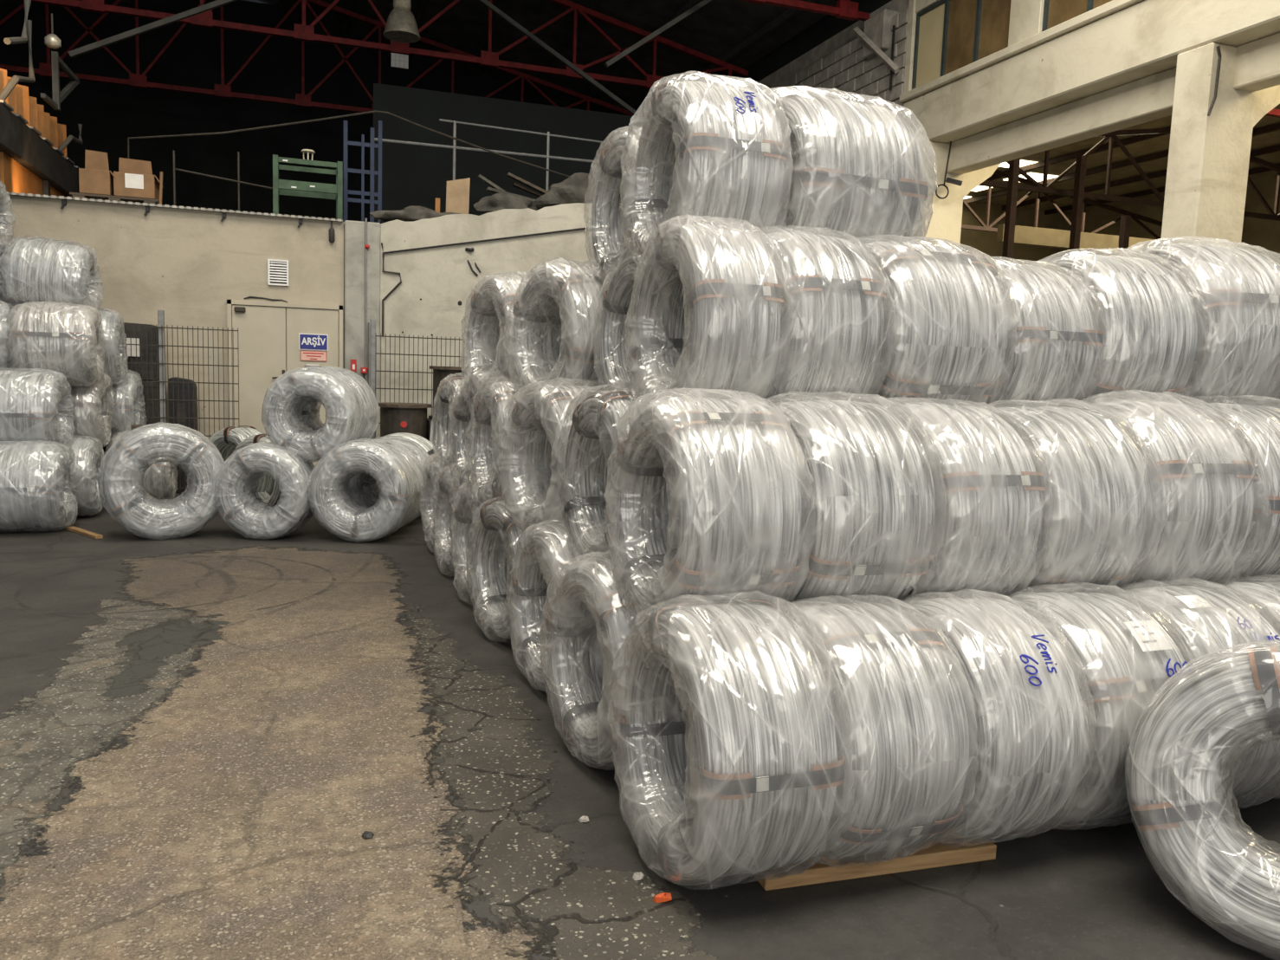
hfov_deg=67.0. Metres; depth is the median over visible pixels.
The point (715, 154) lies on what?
coil
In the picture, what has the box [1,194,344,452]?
wall
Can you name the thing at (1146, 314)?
coil
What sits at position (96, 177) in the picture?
cardboard box
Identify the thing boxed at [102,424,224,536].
coil
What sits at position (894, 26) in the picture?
cable
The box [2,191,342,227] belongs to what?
rail
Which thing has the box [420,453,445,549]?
coil
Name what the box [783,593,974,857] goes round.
coil
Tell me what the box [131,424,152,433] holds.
wood block
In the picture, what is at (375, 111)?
overhead cable
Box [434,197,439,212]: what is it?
batten
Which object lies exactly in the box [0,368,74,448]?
coil
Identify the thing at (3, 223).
coil
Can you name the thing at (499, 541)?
coil
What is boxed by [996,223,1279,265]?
girder
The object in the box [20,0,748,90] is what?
roof truss
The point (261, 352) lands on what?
door
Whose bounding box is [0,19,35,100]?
pipe
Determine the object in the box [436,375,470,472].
coil
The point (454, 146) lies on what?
pipe railing
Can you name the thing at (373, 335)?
wire fence
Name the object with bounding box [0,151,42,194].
plywood sheet
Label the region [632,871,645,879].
chip
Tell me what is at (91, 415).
coil
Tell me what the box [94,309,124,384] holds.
coil
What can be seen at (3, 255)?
coil
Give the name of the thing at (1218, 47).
conduit
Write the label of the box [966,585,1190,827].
coil
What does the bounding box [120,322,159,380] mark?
plastic container
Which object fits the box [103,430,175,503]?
coil
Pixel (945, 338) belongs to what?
coil
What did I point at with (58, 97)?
bracket
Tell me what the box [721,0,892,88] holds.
wall
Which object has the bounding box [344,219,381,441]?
pillar
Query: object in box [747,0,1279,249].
wall
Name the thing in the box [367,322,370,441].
conduit
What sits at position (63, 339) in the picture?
coil
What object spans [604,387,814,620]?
coil
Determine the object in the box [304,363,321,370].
plate
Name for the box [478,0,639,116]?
brace
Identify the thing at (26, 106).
staircase
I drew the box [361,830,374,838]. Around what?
chip
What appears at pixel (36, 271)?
coil
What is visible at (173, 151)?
post
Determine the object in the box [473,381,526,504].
coil
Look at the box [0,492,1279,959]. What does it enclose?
floor
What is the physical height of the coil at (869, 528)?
0.869 m
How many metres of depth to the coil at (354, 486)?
8.87 m
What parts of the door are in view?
frame, handle, frame, frame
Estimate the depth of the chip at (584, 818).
3.35 m
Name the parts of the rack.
post, post, rail, rail, rail, rail, post, post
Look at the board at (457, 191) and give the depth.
12.67 m
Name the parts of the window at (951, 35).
frame, pane, frame, pane, pane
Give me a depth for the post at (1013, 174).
18.95 m
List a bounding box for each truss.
[0,0,646,117]
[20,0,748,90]
[743,0,869,21]
[961,169,1162,239]
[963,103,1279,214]
[978,127,1279,220]
[1265,108,1279,117]
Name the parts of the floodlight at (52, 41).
stem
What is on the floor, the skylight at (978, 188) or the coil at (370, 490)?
the coil at (370, 490)
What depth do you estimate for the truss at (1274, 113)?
16.31 m
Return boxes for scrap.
[652,892,672,902]
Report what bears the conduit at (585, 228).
attached to the wall at (442, 277)
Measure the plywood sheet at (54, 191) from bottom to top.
0.500 m
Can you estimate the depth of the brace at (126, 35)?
13.96 m
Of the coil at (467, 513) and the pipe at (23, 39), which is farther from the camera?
the pipe at (23, 39)
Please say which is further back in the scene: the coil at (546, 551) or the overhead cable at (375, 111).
the overhead cable at (375, 111)
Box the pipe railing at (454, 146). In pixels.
[374,118,612,191]
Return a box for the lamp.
[382,0,420,43]
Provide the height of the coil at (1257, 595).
0.860 m
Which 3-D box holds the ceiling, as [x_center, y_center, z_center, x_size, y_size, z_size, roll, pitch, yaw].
[-5.830,-9.343,12.703,21.500,2.310,24.200,0,7,-19]
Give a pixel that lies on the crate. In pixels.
(431, 424)
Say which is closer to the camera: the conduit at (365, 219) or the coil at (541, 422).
the coil at (541, 422)
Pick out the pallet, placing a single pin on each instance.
(87, 196)
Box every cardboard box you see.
[78,149,115,195]
[113,157,163,199]
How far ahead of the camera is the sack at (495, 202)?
11.91 m
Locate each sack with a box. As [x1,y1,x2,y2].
[473,192,537,213]
[532,172,597,207]
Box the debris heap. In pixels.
[369,205,461,221]
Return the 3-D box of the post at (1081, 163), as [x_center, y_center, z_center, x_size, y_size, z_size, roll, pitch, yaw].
[8.982,-3.532,20.234,0.140,6.300,0.140,0,7,-19]
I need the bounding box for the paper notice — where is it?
[300,350,326,361]
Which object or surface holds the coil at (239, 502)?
on the floor
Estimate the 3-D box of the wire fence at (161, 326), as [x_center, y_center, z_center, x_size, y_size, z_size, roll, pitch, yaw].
[-5.712,-0.860,10.716,2.347,2.060,0.072,0,7,-19]
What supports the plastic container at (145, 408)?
on the floor
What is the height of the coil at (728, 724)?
0.909 m
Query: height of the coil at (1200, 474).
0.920 m
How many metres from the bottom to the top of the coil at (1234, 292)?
0.957 m
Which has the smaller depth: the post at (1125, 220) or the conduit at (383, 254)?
the conduit at (383, 254)
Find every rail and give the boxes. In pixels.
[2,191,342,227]
[174,168,272,189]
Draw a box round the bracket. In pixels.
[40,51,79,110]
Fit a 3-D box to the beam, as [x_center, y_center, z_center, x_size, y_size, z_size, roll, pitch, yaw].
[-8.672,-3.979,11.063,3.010,0.475,5.770,0,7,-19]
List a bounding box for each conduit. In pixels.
[343,223,344,370]
[364,218,367,367]
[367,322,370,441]
[381,226,591,253]
[381,252,401,335]
[1207,45,1221,116]
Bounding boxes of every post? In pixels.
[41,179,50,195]
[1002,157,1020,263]
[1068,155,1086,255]
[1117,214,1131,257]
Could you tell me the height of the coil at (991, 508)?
0.858 m
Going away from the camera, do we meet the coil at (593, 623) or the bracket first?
the coil at (593, 623)
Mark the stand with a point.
(304, 151)
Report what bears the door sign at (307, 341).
attached to the door
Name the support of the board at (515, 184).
on the trim
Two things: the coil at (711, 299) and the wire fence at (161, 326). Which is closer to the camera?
the coil at (711, 299)
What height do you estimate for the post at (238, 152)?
0.900 m
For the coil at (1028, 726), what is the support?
on the floor
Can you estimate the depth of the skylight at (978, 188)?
31.81 m
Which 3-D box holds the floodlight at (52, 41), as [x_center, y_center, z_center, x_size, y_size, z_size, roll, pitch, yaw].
[-7.222,-5.521,11.881,0.180,0.400,0.180,0,7,-19]
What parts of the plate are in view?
plate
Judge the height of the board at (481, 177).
0.621 m
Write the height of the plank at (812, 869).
0.050 m
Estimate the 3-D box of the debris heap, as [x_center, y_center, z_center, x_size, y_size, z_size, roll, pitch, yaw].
[-2.649,-3.301,12.072,1.409,0.191,0.502,0,7,-19]
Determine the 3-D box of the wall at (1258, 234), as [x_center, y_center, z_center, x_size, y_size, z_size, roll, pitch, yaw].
[21.492,-5.508,20.661,0.300,11.000,33.800,0,7,-19]
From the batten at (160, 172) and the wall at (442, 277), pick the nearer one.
the batten at (160, 172)
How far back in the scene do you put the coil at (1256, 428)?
3.91 m
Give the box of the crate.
[426,417,438,446]
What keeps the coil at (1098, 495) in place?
on the coil at (1121, 660)
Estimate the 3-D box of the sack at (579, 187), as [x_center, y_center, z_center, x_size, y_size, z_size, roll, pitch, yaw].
[-0.773,-3.603,12.079,1.132,0.438,0.455,0,7,-19]
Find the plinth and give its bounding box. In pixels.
[172,458,191,492]
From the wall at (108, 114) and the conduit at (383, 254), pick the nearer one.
the conduit at (383, 254)
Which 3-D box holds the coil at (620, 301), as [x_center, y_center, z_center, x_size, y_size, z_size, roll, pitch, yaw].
[0.126,-0.703,4.742,0.520,0.854,0.866,-1,7,-23]
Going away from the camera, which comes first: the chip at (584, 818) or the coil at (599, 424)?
the chip at (584, 818)
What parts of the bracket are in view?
arm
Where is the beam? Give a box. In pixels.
[0,99,79,197]
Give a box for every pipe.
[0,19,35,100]
[3,0,31,45]
[58,123,83,151]
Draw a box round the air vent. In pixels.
[267,258,288,285]
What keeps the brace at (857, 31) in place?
attached to the wall at (1115, 65)
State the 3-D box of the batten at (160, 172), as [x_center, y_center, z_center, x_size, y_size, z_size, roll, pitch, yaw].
[-5.552,-3.354,11.198,0.035,0.422,0.063,5,7,25]
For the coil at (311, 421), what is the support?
on the coil at (370, 490)
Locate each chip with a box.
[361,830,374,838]
[578,814,589,821]
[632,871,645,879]
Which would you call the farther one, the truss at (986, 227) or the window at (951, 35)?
the truss at (986, 227)
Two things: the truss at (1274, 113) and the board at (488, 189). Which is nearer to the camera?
the board at (488, 189)
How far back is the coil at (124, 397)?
10.12 m
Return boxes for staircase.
[0,68,66,156]
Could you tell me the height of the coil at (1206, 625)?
0.866 m
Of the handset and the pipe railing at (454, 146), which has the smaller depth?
the handset
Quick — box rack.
[272,154,342,219]
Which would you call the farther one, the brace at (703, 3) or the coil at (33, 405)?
the brace at (703, 3)
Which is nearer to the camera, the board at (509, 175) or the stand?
the stand
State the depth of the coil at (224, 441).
9.75 m
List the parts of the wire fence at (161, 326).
post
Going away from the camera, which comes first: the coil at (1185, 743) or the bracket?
the coil at (1185, 743)
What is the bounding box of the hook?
[465,247,481,276]
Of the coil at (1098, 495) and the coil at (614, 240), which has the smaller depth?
the coil at (1098, 495)
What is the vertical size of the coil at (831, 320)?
0.859 m
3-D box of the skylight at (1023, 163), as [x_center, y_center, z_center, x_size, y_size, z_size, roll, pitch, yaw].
[10.984,-9.209,28.193,1.700,0.020,0.900,0,7,-19]
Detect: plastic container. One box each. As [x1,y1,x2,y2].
[99,380,160,493]
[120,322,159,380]
[168,376,197,434]
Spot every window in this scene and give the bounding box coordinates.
[911,0,1011,89]
[1041,0,1112,32]
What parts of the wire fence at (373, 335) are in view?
post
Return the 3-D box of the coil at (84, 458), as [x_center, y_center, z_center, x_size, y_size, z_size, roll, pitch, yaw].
[-5.468,-0.035,9.204,0.624,0.801,0.797,0,7,-19]
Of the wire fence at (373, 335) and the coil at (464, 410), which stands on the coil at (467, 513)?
the coil at (464, 410)
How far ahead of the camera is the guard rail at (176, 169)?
12.10 m
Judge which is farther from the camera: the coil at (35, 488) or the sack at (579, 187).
the sack at (579, 187)
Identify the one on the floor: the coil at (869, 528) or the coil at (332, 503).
the coil at (332, 503)
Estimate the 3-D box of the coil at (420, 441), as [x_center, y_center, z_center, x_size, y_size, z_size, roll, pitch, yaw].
[-2.431,-0.058,9.876,0.855,0.852,0.432,2,6,0]
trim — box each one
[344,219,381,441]
[914,0,939,12]
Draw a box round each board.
[446,177,470,213]
[477,174,505,191]
[486,187,535,201]
[506,172,547,193]
[512,181,543,196]
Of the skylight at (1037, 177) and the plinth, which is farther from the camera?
the skylight at (1037, 177)
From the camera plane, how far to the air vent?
11.51 m
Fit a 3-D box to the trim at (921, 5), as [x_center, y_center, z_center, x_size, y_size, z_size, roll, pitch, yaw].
[4.818,-7.299,14.009,0.360,0.340,2.250,0,7,-19]
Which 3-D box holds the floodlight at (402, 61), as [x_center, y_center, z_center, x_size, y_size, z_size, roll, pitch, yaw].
[-4.516,-7.875,18.170,0.316,0.245,0.020,0,7,-19]
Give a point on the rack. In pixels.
(283, 187)
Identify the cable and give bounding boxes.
[127,109,569,177]
[889,25,895,90]
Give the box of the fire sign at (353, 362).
[350,359,356,371]
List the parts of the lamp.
lamp shade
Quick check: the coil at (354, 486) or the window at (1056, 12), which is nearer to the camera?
the coil at (354, 486)
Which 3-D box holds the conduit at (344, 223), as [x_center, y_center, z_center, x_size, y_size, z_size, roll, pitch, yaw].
[-3.623,-1.498,11.865,0.024,3.220,0.021,0,7,-19]
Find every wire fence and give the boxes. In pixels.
[99,310,239,490]
[369,318,468,442]
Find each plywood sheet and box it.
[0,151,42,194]
[50,185,66,197]
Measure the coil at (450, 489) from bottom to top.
0.856 m
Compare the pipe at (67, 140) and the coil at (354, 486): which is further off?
the pipe at (67, 140)
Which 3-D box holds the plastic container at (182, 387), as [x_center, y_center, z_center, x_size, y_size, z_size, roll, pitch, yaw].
[-5.252,-0.791,11.111,0.270,0.769,0.330,0,7,-19]
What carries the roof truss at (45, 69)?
attached to the ceiling
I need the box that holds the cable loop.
[935,141,962,199]
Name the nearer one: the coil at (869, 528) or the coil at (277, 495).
the coil at (869, 528)
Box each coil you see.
[0,183,15,243]
[0,238,96,315]
[0,239,9,305]
[0,301,17,371]
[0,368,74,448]
[0,440,77,530]
[7,301,105,387]
[63,372,110,446]
[63,435,105,516]
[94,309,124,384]
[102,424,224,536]
[103,370,142,443]
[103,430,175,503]
[207,425,275,504]
[217,445,315,539]
[230,433,284,509]
[264,366,364,460]
[298,366,379,443]
[307,438,415,541]
[346,440,426,525]
[361,438,432,525]
[374,432,439,511]
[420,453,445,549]
[433,466,464,573]
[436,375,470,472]
[451,478,486,599]
[453,380,480,488]
[458,276,530,399]
[471,498,530,638]
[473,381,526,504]
[500,378,607,534]
[504,257,609,392]
[513,523,586,687]
[542,550,648,762]
[563,389,646,561]
[591,129,641,284]
[600,252,647,391]
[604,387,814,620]
[620,591,853,880]
[624,72,788,261]
[629,215,785,405]
[757,229,886,407]
[758,85,929,245]
[764,392,944,612]
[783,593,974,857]
[858,236,1016,408]
[889,401,1046,604]
[891,590,1096,842]
[935,399,1167,601]
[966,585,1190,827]
[981,263,1103,409]
[1040,253,1197,408]
[1079,390,1260,594]
[1107,585,1279,809]
[1123,236,1279,407]
[1131,645,1279,948]
[1190,402,1279,587]
[1208,576,1279,798]
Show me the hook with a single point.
(470, 249)
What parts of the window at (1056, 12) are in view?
frame, pane, pane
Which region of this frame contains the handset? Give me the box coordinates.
[329,220,334,242]
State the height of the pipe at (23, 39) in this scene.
1.436 m
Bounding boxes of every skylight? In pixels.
[971,185,992,191]
[998,160,1037,168]
[1002,172,1058,181]
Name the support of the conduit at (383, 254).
attached to the wall at (442, 277)
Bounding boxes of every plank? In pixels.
[66,525,103,538]
[752,835,996,890]
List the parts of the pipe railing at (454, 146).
post, rail, rail, post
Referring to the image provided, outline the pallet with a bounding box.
[69,192,162,205]
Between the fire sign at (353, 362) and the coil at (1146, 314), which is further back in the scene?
the fire sign at (353, 362)
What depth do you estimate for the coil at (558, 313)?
5.35 m
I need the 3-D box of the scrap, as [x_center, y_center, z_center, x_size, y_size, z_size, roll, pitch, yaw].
[0.065,1.238,2.865,0.057,0.026,0.034,0,7,-19]
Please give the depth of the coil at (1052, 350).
4.00 m
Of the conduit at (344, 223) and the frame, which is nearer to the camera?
the conduit at (344, 223)
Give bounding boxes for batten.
[158,171,162,204]
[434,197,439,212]
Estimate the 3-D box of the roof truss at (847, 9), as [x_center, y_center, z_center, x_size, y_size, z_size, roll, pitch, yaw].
[-5.102,-8.971,12.898,19.020,2.679,0.120,0,7,-19]
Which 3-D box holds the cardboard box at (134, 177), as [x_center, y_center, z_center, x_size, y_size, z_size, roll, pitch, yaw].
[-5.825,-3.499,11.242,0.475,0.480,0.404,0,7,-19]
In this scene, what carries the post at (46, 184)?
on the trim
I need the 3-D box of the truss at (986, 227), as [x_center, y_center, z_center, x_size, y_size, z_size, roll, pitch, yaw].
[9.758,-7.829,27.023,16.860,1.700,0.100,0,7,-19]
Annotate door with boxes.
[226,296,342,471]
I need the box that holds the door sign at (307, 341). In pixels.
[298,333,328,350]
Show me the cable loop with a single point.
(950, 180)
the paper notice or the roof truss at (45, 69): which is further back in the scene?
the roof truss at (45, 69)
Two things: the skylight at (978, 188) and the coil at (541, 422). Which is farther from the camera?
the skylight at (978, 188)
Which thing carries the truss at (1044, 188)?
attached to the wall at (1115, 65)
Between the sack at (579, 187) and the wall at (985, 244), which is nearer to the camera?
the sack at (579, 187)
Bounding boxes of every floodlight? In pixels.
[44,12,61,49]
[391,52,408,68]
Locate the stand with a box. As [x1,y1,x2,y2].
[300,148,315,160]
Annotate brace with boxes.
[68,0,237,58]
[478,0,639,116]
[604,0,712,67]
[853,26,899,73]
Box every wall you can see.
[0,0,571,221]
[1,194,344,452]
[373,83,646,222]
[379,202,599,438]
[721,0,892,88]
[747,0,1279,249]
[959,202,1069,266]
[1066,173,1279,408]
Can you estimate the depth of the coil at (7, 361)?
8.84 m
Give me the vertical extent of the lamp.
2.312 m
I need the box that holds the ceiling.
[0,0,839,116]
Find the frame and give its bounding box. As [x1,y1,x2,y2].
[342,120,381,222]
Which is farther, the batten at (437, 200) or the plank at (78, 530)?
the batten at (437, 200)
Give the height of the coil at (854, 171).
0.896 m
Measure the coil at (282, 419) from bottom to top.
0.846 m
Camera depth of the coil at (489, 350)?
6.35 m

